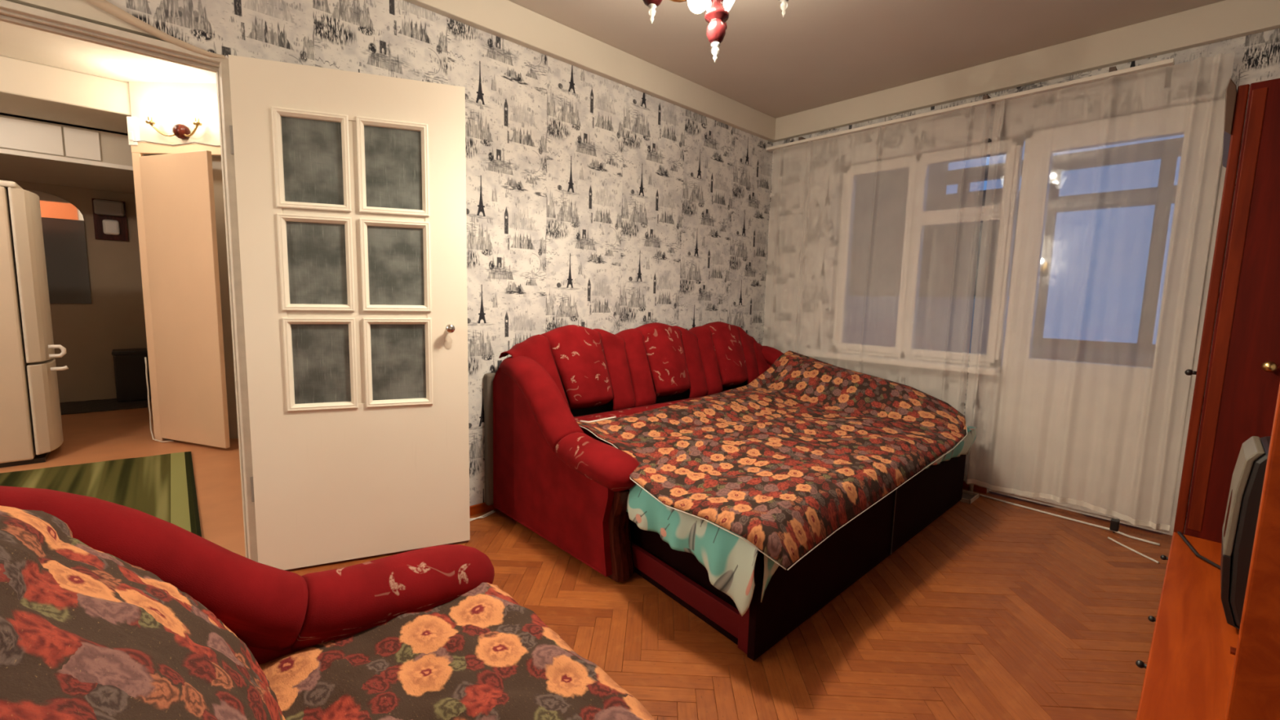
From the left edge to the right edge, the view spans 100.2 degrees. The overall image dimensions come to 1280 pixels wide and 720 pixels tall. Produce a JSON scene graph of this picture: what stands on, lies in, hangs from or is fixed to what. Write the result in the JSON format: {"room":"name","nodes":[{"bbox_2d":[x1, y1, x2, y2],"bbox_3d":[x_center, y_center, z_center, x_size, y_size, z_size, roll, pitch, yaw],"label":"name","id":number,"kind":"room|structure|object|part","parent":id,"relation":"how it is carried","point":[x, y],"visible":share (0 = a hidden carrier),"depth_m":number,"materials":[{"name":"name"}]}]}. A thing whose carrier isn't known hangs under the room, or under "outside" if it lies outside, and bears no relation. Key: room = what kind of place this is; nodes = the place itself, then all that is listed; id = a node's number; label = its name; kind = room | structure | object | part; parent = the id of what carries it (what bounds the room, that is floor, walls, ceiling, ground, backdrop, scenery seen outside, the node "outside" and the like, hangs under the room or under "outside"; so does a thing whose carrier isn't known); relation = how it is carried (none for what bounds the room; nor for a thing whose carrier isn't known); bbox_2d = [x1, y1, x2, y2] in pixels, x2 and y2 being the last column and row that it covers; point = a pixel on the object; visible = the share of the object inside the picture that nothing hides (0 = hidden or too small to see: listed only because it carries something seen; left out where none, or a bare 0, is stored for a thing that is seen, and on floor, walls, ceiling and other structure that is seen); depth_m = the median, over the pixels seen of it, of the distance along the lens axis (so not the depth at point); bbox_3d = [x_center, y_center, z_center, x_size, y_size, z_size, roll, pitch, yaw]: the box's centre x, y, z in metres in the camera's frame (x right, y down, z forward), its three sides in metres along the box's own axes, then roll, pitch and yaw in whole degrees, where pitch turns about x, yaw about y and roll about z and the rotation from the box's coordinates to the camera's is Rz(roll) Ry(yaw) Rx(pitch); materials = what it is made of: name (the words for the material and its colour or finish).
{"room":"living room","nodes":[
{"label":"living room","id":0,"kind":"room"},
{"bbox_2d":[0,178,146,402],"bbox_3d":[-5.847,-0.856,4.700,2.320,2.600,0.100,-5,9,-43],"label":"wall","id":1,"kind":"structure","parent":0,"point":[114,318],"depth_m":5.22,"materials":[{"name":"paint"}]},
{"bbox_2d":[24,189,91,303],"bbox_3d":[-5.531,-1.031,4.889,0.660,1.020,0.022,-5,9,-43],"label":"mirror","id":2,"kind":"object","parent":1,"relation":"attached to","point":[62,222],"visible":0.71,"depth_m":5.01,"materials":[{"name":"grey mirror"}]},
{"bbox_3d":[-5.529,-0.913,4.897,0.660,0.785,0.008,-5,9,-43],"label":"smoked glass","id":3,"kind":"part","parent":2,"relation":"part of","materials":[{"name":"grey glass"}]},
{"bbox_2d":[0,115,134,193],"bbox_3d":[-5.312,-1.635,3.989,2.230,0.265,1.505,-5,9,-43],"label":"upper cabinet","id":4,"kind":"object","parent":1,"relation":"attached to","point":[33,151],"visible":0.94,"depth_m":4.07,"materials":[{"name":"paint"}]},
{"bbox_3d":[-4.489,-1.599,3.749,0.605,0.210,0.020,-5,9,-43],"label":"door","id":5,"kind":"part","parent":4,"relation":"part of","materials":[{"name":"white wood"}]},
{"bbox_3d":[-4.811,-1.443,3.465,2.230,0.030,0.025,-5,9,-43],"label":"rail","id":6,"kind":"part","parent":4,"relation":"part of","materials":[{"name":"white wood"}]},
{"bbox_3d":[-4.192,-1.622,4.024,0.185,0.210,0.020,-5,9,-43],"label":"door","id":7,"kind":"part","parent":4,"relation":"part of","materials":[{"name":"white wood"}]},
{"bbox_2d":[91,198,128,241],"bbox_3d":[-5.123,-1.355,5.173,0.230,0.380,0.100,-5,9,-43],"label":"electric meter","id":8,"kind":"object","parent":1,"relation":"attached to","point":[109,216],"visible":1,"depth_m":5.16,"materials":[{"name":"brown plastic"}]},
{"bbox_2d":[128,81,238,439],"bbox_3d":[-2.471,-0.676,3.882,2.162,2.600,0.120,1,7,0],"label":"wall","id":9,"kind":"structure","parent":0,"point":[172,103],"depth_m":3.72,"materials":[{"name":"paint"}]},
{"bbox_2d":[126,116,140,145],"bbox_3d":[-3.507,-1.583,3.703,0.060,0.190,0.036,1,7,0],"label":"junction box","id":10,"kind":"object","parent":9,"relation":"attached to","point":[133,125],"visible":1,"depth_m":3.69,"materials":[{"name":"white plastic"}]},
{"bbox_2d":[144,100,202,139],"bbox_3d":[-3.168,-1.642,3.675,0.371,0.230,0.134,1,7,0],"label":"wall sconce","id":11,"kind":"object","parent":9,"relation":"attached to","point":[182,131],"visible":1,"depth_m":3.64,"materials":[{"name":"brown wood"}]},
{"bbox_3d":[-3.326,-1.703,3.626,0.052,0.105,0.051,-5,9,-43],"label":"bulb","id":12,"kind":"part","parent":11,"relation":"part of","materials":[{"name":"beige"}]},
{"bbox_3d":[-3.263,-1.595,3.668,0.196,0.117,0.051,-1,7,-24],"label":"arm","id":13,"kind":"part","parent":11,"relation":"part of","materials":[{"name":"gold metal"}]},
{"bbox_3d":[-3.075,-1.590,3.668,0.197,0.117,0.052,4,7,24],"label":"arm","id":14,"kind":"part","parent":11,"relation":"part of","materials":[{"name":"gold metal"}]},
{"bbox_3d":[-3.006,-1.695,3.626,0.052,0.105,0.051,-5,9,-43],"label":"bulb","id":15,"kind":"part","parent":11,"relation":"part of","materials":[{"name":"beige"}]},
{"bbox_2d":[130,142,221,440],"bbox_3d":[-3.147,-0.449,3.838,0.822,2.125,0.024,1,7,0],"label":"door frame","id":16,"kind":"structure","parent":9,"relation":"attached to","point":[137,151],"depth_m":3.78,"materials":[{"name":"beige wood"}]},
{"bbox_2d":[133,140,220,146],"bbox_3d":[-3.136,-1.496,3.702,0.810,0.032,0.027,2,7,1],"label":"wire","id":17,"kind":"object","parent":9,"relation":"attached to","point":[137,140],"visible":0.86,"depth_m":3.70,"materials":[{"name":"grey metal"}]},
{"bbox_2d":[139,150,230,448],"bbox_3d":[-3.169,-0.402,3.754,0.692,2.000,0.081,4,7,19],"label":"door","id":18,"kind":"structure","parent":9,"relation":"in","point":[178,188],"depth_m":3.70,"materials":[{"name":"beige wood"}]},
{"bbox_2d":[5,0,773,506],"bbox_3d":[-1.075,-0.476,2.451,5.910,2.700,0.138,-5,9,-43],"label":"wall","id":19,"kind":"structure","parent":0,"point":[593,201],"depth_m":2.88,"materials":[{"name":"white paper"}]},
{"bbox_2d":[0,0,257,562],"bbox_3d":[-1.867,-0.096,1.778,0.891,1.957,0.133,-5,9,-43],"label":"door frame","id":20,"kind":"structure","parent":19,"relation":"attached to","point":[11,12],"depth_m":1.96,"materials":[{"name":"white paint"}]},
{"bbox_2d":[228,54,470,569],"bbox_3d":[-1.115,-0.144,2.165,0.804,1.979,0.092,-2,7,-25],"label":"door","id":21,"kind":"structure","parent":19,"relation":"in","point":[351,186],"depth_m":2.16,"materials":[{"name":"wood"}]},
{"bbox_3d":[-1.252,-0.761,2.051,0.224,0.344,0.007,-2,7,-25],"label":"pane","id":22,"kind":"part","parent":21,"relation":"part of","materials":[{"name":"grey glass"}]},
{"bbox_3d":[-1.262,-0.377,2.095,0.224,0.345,0.007,-2,7,-25],"label":"pane","id":23,"kind":"part","parent":21,"relation":"part of","materials":[{"name":"grey glass"}]},
{"bbox_3d":[-1.272,0.015,2.140,0.224,0.345,0.007,-2,7,-25],"label":"pane","id":24,"kind":"part","parent":21,"relation":"part of","materials":[{"name":"grey glass"}]},
{"bbox_3d":[-0.998,-0.776,2.170,0.236,0.349,0.007,-2,7,-25],"label":"pane","id":25,"kind":"part","parent":21,"relation":"part of","materials":[{"name":"grey glass"}]},
{"bbox_3d":[-1.008,-0.388,2.214,0.236,0.349,0.007,-2,7,-25],"label":"pane","id":26,"kind":"part","parent":21,"relation":"part of","materials":[{"name":"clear glass"}]},
{"bbox_3d":[-1.018,0.008,2.259,0.236,0.348,0.007,-2,7,-25],"label":"pane","id":27,"kind":"part","parent":21,"relation":"part of","materials":[{"name":"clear glass"}]},
{"bbox_3d":[-0.831,-0.077,2.315,0.037,0.061,0.003,-2,7,-25],"label":"keyhole plate","id":28,"kind":"part","parent":21,"relation":"part of","materials":[{"name":"metal"}]},
{"bbox_3d":[-0.816,-0.135,2.287,0.040,0.041,0.058,-5,9,-43],"label":"handle","id":29,"kind":"part","parent":21,"relation":"part of","materials":[{"name":"silver metal"}]},
{"bbox_2d":[469,502,496,515],"bbox_3d":[-0.270,0.729,3.316,3.420,0.050,0.014,-5,9,-43],"label":"baseboard","id":30,"kind":"structure","parent":19,"relation":"attached to","point":[477,508],"depth_m":2.78,"materials":[{"name":"brown wood"}]},
{"bbox_2d":[404,0,776,142],"bbox_3d":[-1.016,-1.630,2.273,5.690,0.165,0.045,-5,9,-43],"label":"beam","id":31,"kind":"structure","parent":19,"relation":"attached to","point":[506,20],"depth_m":2.95,"materials":[{"name":"beige paint"}]},
{"bbox_2d":[0,399,1172,719],"bbox_3d":[-1.786,0.758,3.208,6.050,0.060,8.120,-5,9,-43],"label":"floor","id":32,"kind":"structure","parent":0,"point":[993,610],"depth_m":1.94,"materials":[{"name":"brown wood"}]},
{"bbox_2d":[0,180,68,467],"bbox_3d":[-4.143,-0.223,3.355,0.754,1.735,0.600,-5,9,-43],"label":"refrigerator","id":33,"kind":"object","parent":32,"relation":"on","point":[31,423],"visible":1,"depth_m":3.31,"materials":[{"name":"beige plastic"}]},
{"bbox_3d":[-3.946,-0.538,3.493,0.097,1.060,0.585,-5,9,-43],"label":"fridge door","id":34,"kind":"part","parent":33,"relation":"part of","materials":[{"name":"white metal"}]},
{"bbox_3d":[-3.967,0.286,3.587,0.097,0.570,0.585,-5,9,-43],"label":"freezer door","id":35,"kind":"part","parent":33,"relation":"part of","materials":[{"name":"white metal"}]},
{"bbox_3d":[-3.772,-0.057,3.464,0.076,0.084,0.024,-5,9,-43],"label":"handle","id":36,"kind":"part","parent":33,"relation":"part of","materials":[{"name":"white plastic"}]},
{"bbox_3d":[-3.773,0.053,3.478,0.080,0.031,0.024,-5,9,-43],"label":"handle","id":37,"kind":"part","parent":33,"relation":"part of","materials":[{"name":"white plastic"}]},
{"bbox_2d":[0,451,201,537],"bbox_3d":[-2.830,0.749,2.702,0.962,0.014,1.970,-5,9,-43],"label":"rug","id":38,"kind":"object","parent":32,"relation":"on","point":[162,486],"visible":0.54,"depth_m":3.04,"materials":[{"name":"green carpet"}]},
{"bbox_2d":[59,398,147,414],"bbox_3d":[-5.110,0.429,5.019,0.720,0.016,0.661,-5,9,-43],"label":"doormat","id":39,"kind":"object","parent":32,"relation":"on","point":[104,405],"visible":0.73,"depth_m":5.00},
{"bbox_2d":[111,348,151,402],"bbox_3d":[-5.024,0.144,5.294,0.256,0.491,0.292,-5,9,-43],"label":"box","id":40,"kind":"object","parent":39,"relation":"on","point":[129,364],"visible":0.84,"depth_m":5.19,"materials":[{"name":"black plastic"}]},
{"bbox_3d":[-5.019,-0.082,5.268,0.256,0.035,0.292,-5,9,-43],"label":"lid","id":41,"kind":"part","parent":40,"relation":"part of","materials":[{"name":"black plastic"}]},
{"bbox_2d":[144,357,173,442],"bbox_3d":[-3.512,0.292,3.888,0.190,0.617,0.046,2,7,7],"label":"cable","id":42,"kind":"object","parent":32,"relation":"on","point":[145,358],"visible":1,"depth_m":3.91,"materials":[{"name":"white plastic"}]},
{"bbox_2d":[0,485,494,664],"bbox_3d":[-0.455,0.560,0.697,1.034,0.948,1.106,-5,9,-43],"label":"sofa","id":43,"kind":"object","parent":32,"relation":"on","point":[276,612],"visible":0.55,"depth_m":1.00,"materials":[{"name":"red fabric"}]},
{"bbox_2d":[0,505,285,719],"bbox_3d":[-0.547,0.400,0.489,0.456,0.493,0.964,-5,9,-43],"label":"throw","id":44,"kind":"object","parent":43,"relation":"on","point":[86,633],"visible":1,"depth_m":0.55,"materials":[{"name":"multicoloured fabric"}]},
{"bbox_3d":[-0.793,0.593,1.025,0.930,0.745,0.136,-5,9,-43],"label":"arm","id":45,"kind":"part","parent":43,"relation":"part of"},
{"bbox_2d":[258,582,655,719],"bbox_3d":[-0.257,0.613,0.784,0.598,0.044,0.932,-5,9,-43],"label":"throw","id":46,"kind":"object","parent":43,"relation":"on","point":[480,654],"visible":0.93,"depth_m":0.98,"materials":[{"name":"multicoloured fabric"}]},
{"bbox_2d":[470,510,493,521],"bbox_3d":[-0.854,0.804,2.702,0.040,0.010,0.283,7,9,42],"label":"cable","id":47,"kind":"object","parent":32,"relation":"on","point":[473,519],"visible":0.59,"depth_m":2.74,"materials":[{"name":"white plastic"}]},
{"bbox_2d":[469,511,495,519],"bbox_3d":[-0.852,0.804,2.698,0.281,0.008,0.036,-5,9,-43],"label":"cable","id":48,"kind":"object","parent":32,"relation":"on","point":[494,511],"visible":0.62,"depth_m":2.73,"materials":[{"name":"white plastic"}]},
{"bbox_2d":[484,321,965,660],"bbox_3d":[0.594,0.318,2.954,2.319,0.983,1.658,-5,9,-43],"label":"bed","id":49,"kind":"object","parent":32,"relation":"on","point":[546,472],"visible":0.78,"depth_m":2.46,"materials":[{"name":"red fabric"}]},
{"bbox_3d":[-0.391,0.439,2.460,0.136,0.745,0.930,-5,9,-43],"label":"arm","id":50,"kind":"part","parent":49,"relation":"part of"},
{"bbox_2d":[541,324,613,409],"bbox_3d":[-0.340,0.034,2.885,0.357,0.440,0.296,-5,9,-43],"label":"cushion","id":51,"kind":"object","parent":49,"relation":"on","point":[580,358],"depth_m":2.81,"materials":[{"name":"red fabric"}]},
{"bbox_3d":[-0.076,0.691,2.168,0.110,0.373,0.118,-5,9,-43],"label":"arm trim","id":52,"kind":"part","parent":49,"relation":"part of","materials":[{"name":"brown wood"}]},
{"bbox_3d":[0.351,0.296,3.220,2.000,0.087,0.262,-5,9,-43],"label":"seat","id":53,"kind":"part","parent":49,"relation":"part of","materials":[{"name":"red fabric"}]},
{"bbox_3d":[0.105,0.257,3.489,2.140,0.888,0.055,-5,9,-43],"label":"frame","id":54,"kind":"part","parent":49,"relation":"part of","materials":[{"name":"red fabric"}]},
{"bbox_2d":[634,322,690,397],"bbox_3d":[0.136,-0.007,3.326,0.336,0.446,0.296,-5,9,-43],"label":"cushion","id":55,"kind":"object","parent":49,"relation":"on","point":[664,345],"depth_m":3.24,"materials":[{"name":"red fabric"}]},
{"bbox_3d":[0.149,0.840,1.992,0.022,0.083,0.706,-3,8,-37],"label":"rail","id":56,"kind":"part","parent":49,"relation":"part of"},
{"bbox_3d":[0.204,0.712,2.030,0.030,0.360,0.630,-5,9,-43],"label":"panel","id":57,"kind":"part","parent":49,"relation":"part of","materials":[{"name":"red fabric"}]},
{"bbox_2d":[702,321,748,387],"bbox_3d":[0.594,-0.044,3.750,0.317,0.446,0.296,-5,9,-43],"label":"cushion","id":58,"kind":"object","parent":49,"relation":"on","point":[727,340],"depth_m":3.66,"materials":[{"name":"red fabric"}]},
{"bbox_3d":[0.347,0.745,1.712,0.034,0.390,0.045,-5,9,-43],"label":"corner post","id":59,"kind":"part","parent":49,"relation":"part of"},
{"bbox_2d":[576,350,967,569],"bbox_3d":[0.750,0.271,2.773,2.360,0.422,1.418,-5,9,-43],"label":"floral bedspread","id":60,"kind":"object","parent":49,"relation":"on","point":[780,460],"visible":0.98,"depth_m":2.39,"materials":[{"name":"multicoloured fabric"}]},
{"bbox_2d":[626,425,977,616],"bbox_3d":[0.874,0.553,2.585,2.168,0.290,0.744,-5,9,-43],"label":"sheet","id":61,"kind":"object","parent":49,"relation":"on","point":[729,561],"visible":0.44,"depth_m":1.76,"materials":[{"name":"teal fabric"}]},
{"bbox_3d":[1.117,0.682,2.394,2.115,0.400,0.058,-5,9,-43],"label":"panel","id":62,"kind":"part","parent":49,"relation":"part of","materials":[{"name":"black wood"}]},
{"bbox_2d":[960,489,979,503],"bbox_3d":[1.918,0.810,3.217,0.170,0.022,0.170,-5,9,-43],"label":"tray","id":63,"kind":"object","parent":32,"relation":"on","point":[968,497],"visible":0.49,"depth_m":3.19,"materials":[{"name":"plastic"}]},
{"bbox_2d":[964,461,975,492],"bbox_3d":[1.652,0.459,3.710,0.056,0.605,1.212,-5,9,-43],"label":"radiator","id":64,"kind":"object","parent":32,"relation":"on","point":[970,464],"visible":0.02,"depth_m":3.30,"materials":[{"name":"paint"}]},
{"bbox_2d":[979,493,1159,546],"bbox_3d":[2.303,0.856,2.928,0.032,0.019,0.795,-3,8,-36],"label":"cable","id":65,"kind":"object","parent":32,"relation":"on","point":[980,495],"visible":1,"depth_m":2.89,"materials":[{"name":"white plastic"}]},
{"bbox_2d":[1109,517,1119,533],"bbox_3d":[2.442,0.853,2.752,0.040,0.070,0.033,-5,9,-43],"label":"plug","id":66,"kind":"object","parent":32,"relation":"on","point":[1114,523],"visible":1,"depth_m":2.74,"materials":[{"name":"black plastic"}]},
{"bbox_2d":[1107,537,1159,563],"bbox_3d":[2.344,0.904,2.550,0.013,0.010,0.255,1,7,-1],"label":"cable","id":67,"kind":"object","parent":32,"relation":"on","point":[1109,538],"visible":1,"depth_m":2.53,"materials":[{"name":"white plastic"}]},
{"bbox_2d":[1135,78,1279,719],"bbox_3d":[1.409,0.042,1.033,2.460,2.020,0.538,-5,9,-43],"label":"storage unit","id":68,"kind":"object","parent":32,"relation":"on","point":[1199,666],"visible":1,"depth_m":1.55,"materials":[{"name":"brown wood"}]},
{"bbox_3d":[1.097,0.664,1.159,0.015,0.016,0.033,-5,9,-43],"label":"knob","id":69,"kind":"part","parent":68,"relation":"part of","materials":[{"name":"black plastic"}]},
{"bbox_3d":[1.388,0.700,1.437,0.015,0.016,0.033,-5,9,-43],"label":"knob","id":70,"kind":"part","parent":68,"relation":"part of","materials":[{"name":"black plastic"}]},
{"bbox_3d":[1.646,0.619,1.668,0.015,0.016,0.033,-5,9,-43],"label":"knob","id":71,"kind":"part","parent":68,"relation":"part of","materials":[{"name":"black plastic"}]},
{"bbox_3d":[1.886,0.043,1.830,0.021,0.022,0.030,-5,9,-43],"label":"knob","id":72,"kind":"part","parent":68,"relation":"part of","materials":[{"name":"black plastic"}]},
{"bbox_2d":[1177,531,1220,569],"bbox_3d":[1.647,0.562,1.584,0.035,0.010,0.287,5,7,25],"label":"cable","id":73,"kind":"object","parent":68,"relation":"on","point":[1193,550],"visible":0.92,"depth_m":1.56,"materials":[{"name":"black plastic"}]},
{"bbox_3d":[1.944,0.043,1.849,0.549,1.740,0.024,-5,9,-43],"label":"tall door","id":74,"kind":"part","parent":68,"relation":"part of","materials":[{"name":"brown wood"}]},
{"bbox_3d":[1.951,-0.767,1.775,0.564,0.163,0.024,-5,9,-43],"label":"crown","id":75,"kind":"part","parent":68,"relation":"part of","materials":[{"name":"brown wood"}]},
{"bbox_2d":[1220,435,1271,629],"bbox_3d":[1.492,0.405,1.134,0.232,0.420,0.340,-5,9,-43],"label":"television","id":76,"kind":"object","parent":68,"relation":"on","point":[1239,526],"visible":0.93,"depth_m":1.17,"materials":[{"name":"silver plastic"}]},
{"bbox_3d":[1.815,0.019,1.543,0.051,0.032,0.032,-5,9,-43],"label":"knob","id":77,"kind":"part","parent":68,"relation":"part of","materials":[{"name":"gold metal"}]},
{"bbox_2d":[0,0,1224,135],"bbox_3d":[-1.759,-1.851,2.871,6.140,0.140,8.120,-5,9,-43],"label":"ceiling","id":78,"kind":"structure","parent":0,"point":[821,52],"depth_m":2.92,"materials":[{"name":"white paint"}]},
{"bbox_2d":[0,55,131,133],"bbox_3d":[-4.575,-1.778,3.189,2.240,0.220,0.640,-5,9,-43],"label":"beam","id":79,"kind":"structure","parent":78,"relation":"attached to","point":[28,89],"depth_m":3.56,"materials":[{"name":"paint"}]},
{"bbox_2d":[642,0,788,63],"bbox_3d":[0.268,-1.329,1.827,0.483,0.595,0.483,-3,8,-37],"label":"chandelier","id":80,"kind":"object","parent":78,"relation":"hanging from","point":[717,16],"visible":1,"depth_m":1.83,"materials":[{"name":"red glass"}]},
{"bbox_3d":[0.140,-1.273,1.852,0.204,0.064,0.014,2,7,8],"label":"arm","id":81,"kind":"part","parent":80,"relation":"part of","materials":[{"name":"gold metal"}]},
{"bbox_2d":[844,163,1020,365],"bbox_3d":[2.006,-0.514,4.570,0.400,2.450,1.950,-5,9,-43],"label":"window panes","id":82,"kind":"object","parent":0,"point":[957,276],"visible":0.17,"depth_m":4.08,"materials":[{"name":"glass"}]},
{"bbox_3d":[1.894,-0.913,4.375,0.020,0.680,0.560,-5,9,-43],"label":"door","id":83,"kind":"part","parent":82,"relation":"part of","materials":[{"name":"glass"}]},
{"bbox_3d":[2.303,-0.852,3.940,0.020,0.680,0.560,-5,9,-43],"label":"door","id":84,"kind":"part","parent":82,"relation":"part of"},
{"bbox_2d":[762,27,1279,533],"bbox_3d":[2.108,-0.493,3.311,0.160,2.700,3.220,-5,9,-43],"label":"wall","id":85,"kind":"structure","parent":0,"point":[807,180],"depth_m":3.42,"materials":[{"name":"paper"}]},
{"bbox_2d":[803,137,1024,375],"bbox_3d":[1.752,-0.663,3.591,0.202,1.385,1.255,-5,9,-43],"label":"window","id":86,"kind":"structure","parent":85,"relation":"attached to","point":[917,217],"depth_m":3.51,"materials":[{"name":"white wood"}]},
{"bbox_3d":[1.657,-0.703,3.764,0.062,1.290,0.475,-5,9,-43],"label":"casement sash","id":87,"kind":"part","parent":86,"relation":"part of","materials":[{"name":"white plastic"}]},
{"bbox_3d":[1.713,0.008,3.647,0.142,0.037,1.255,-5,9,-43],"label":"sill","id":88,"kind":"part","parent":86,"relation":"part of","materials":[{"name":"white plastic"}]},
{"bbox_3d":[2.004,-0.457,3.411,0.062,0.900,0.530,-5,9,-43],"label":"casement sash","id":89,"kind":"part","parent":86,"relation":"part of","materials":[{"name":"white plastic"}]},
{"bbox_3d":[2.020,-1.098,3.338,0.062,0.390,0.530,-5,9,-43],"label":"vent sash","id":90,"kind":"part","parent":86,"relation":"part of","materials":[{"name":"white plastic"}]},
{"bbox_2d":[765,57,1174,151],"bbox_3d":[1.785,-1.531,3.360,0.135,0.042,2.240,-5,9,-43],"label":"curtain rod","id":91,"kind":"object","parent":85,"relation":"attached to","point":[1113,73],"visible":1,"depth_m":3.04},
{"bbox_2d":[774,0,1279,141],"bbox_3d":[2.078,-1.645,3.093,0.045,0.165,2.975,-5,9,-43],"label":"beam","id":92,"kind":"structure","parent":85,"relation":"attached to","point":[1226,20],"depth_m":2.88,"materials":[{"name":"beige paint"}]},
{"bbox_2d":[989,97,1226,535],"bbox_3d":[2.495,-0.207,2.918,0.082,2.140,0.825,-5,9,-43],"label":"door","id":93,"kind":"structure","parent":85,"relation":"attached to","point":[1109,437],"depth_m":2.85,"materials":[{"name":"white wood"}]},
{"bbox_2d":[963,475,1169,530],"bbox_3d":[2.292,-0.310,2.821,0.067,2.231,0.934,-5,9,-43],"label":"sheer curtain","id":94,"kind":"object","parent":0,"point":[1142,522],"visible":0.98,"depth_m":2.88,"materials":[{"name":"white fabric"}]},
{"bbox_3d":[2.459,0.874,3.981,1.100,0.150,4.000,-5,9,-43],"label":"floor","id":95,"kind":"structure","parent":0,"visible":0},
{"bbox_2d":[1031,346,1154,367],"bbox_3d":[2.780,0.323,4.206,0.180,0.910,4.000,-5,9,-43],"label":"parapet","id":96,"kind":"object","parent":95,"relation":"on","point":[1126,358],"visible":0.02,"depth_m":3.68,"materials":[{"name":"paint"}]},
{"bbox_2d":[946,137,1183,354],"bbox_3d":[2.808,-0.805,4.077,0.080,1.360,4.000,-5,9,-43],"label":"window","id":97,"kind":"structure","parent":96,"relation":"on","point":[1162,196],"depth_m":3.60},
{"bbox_3d":[2.792,-0.159,4.151,0.070,0.060,4.000,-5,9,-43],"label":"rail","id":98,"kind":"part","parent":97,"relation":"part of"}
]}

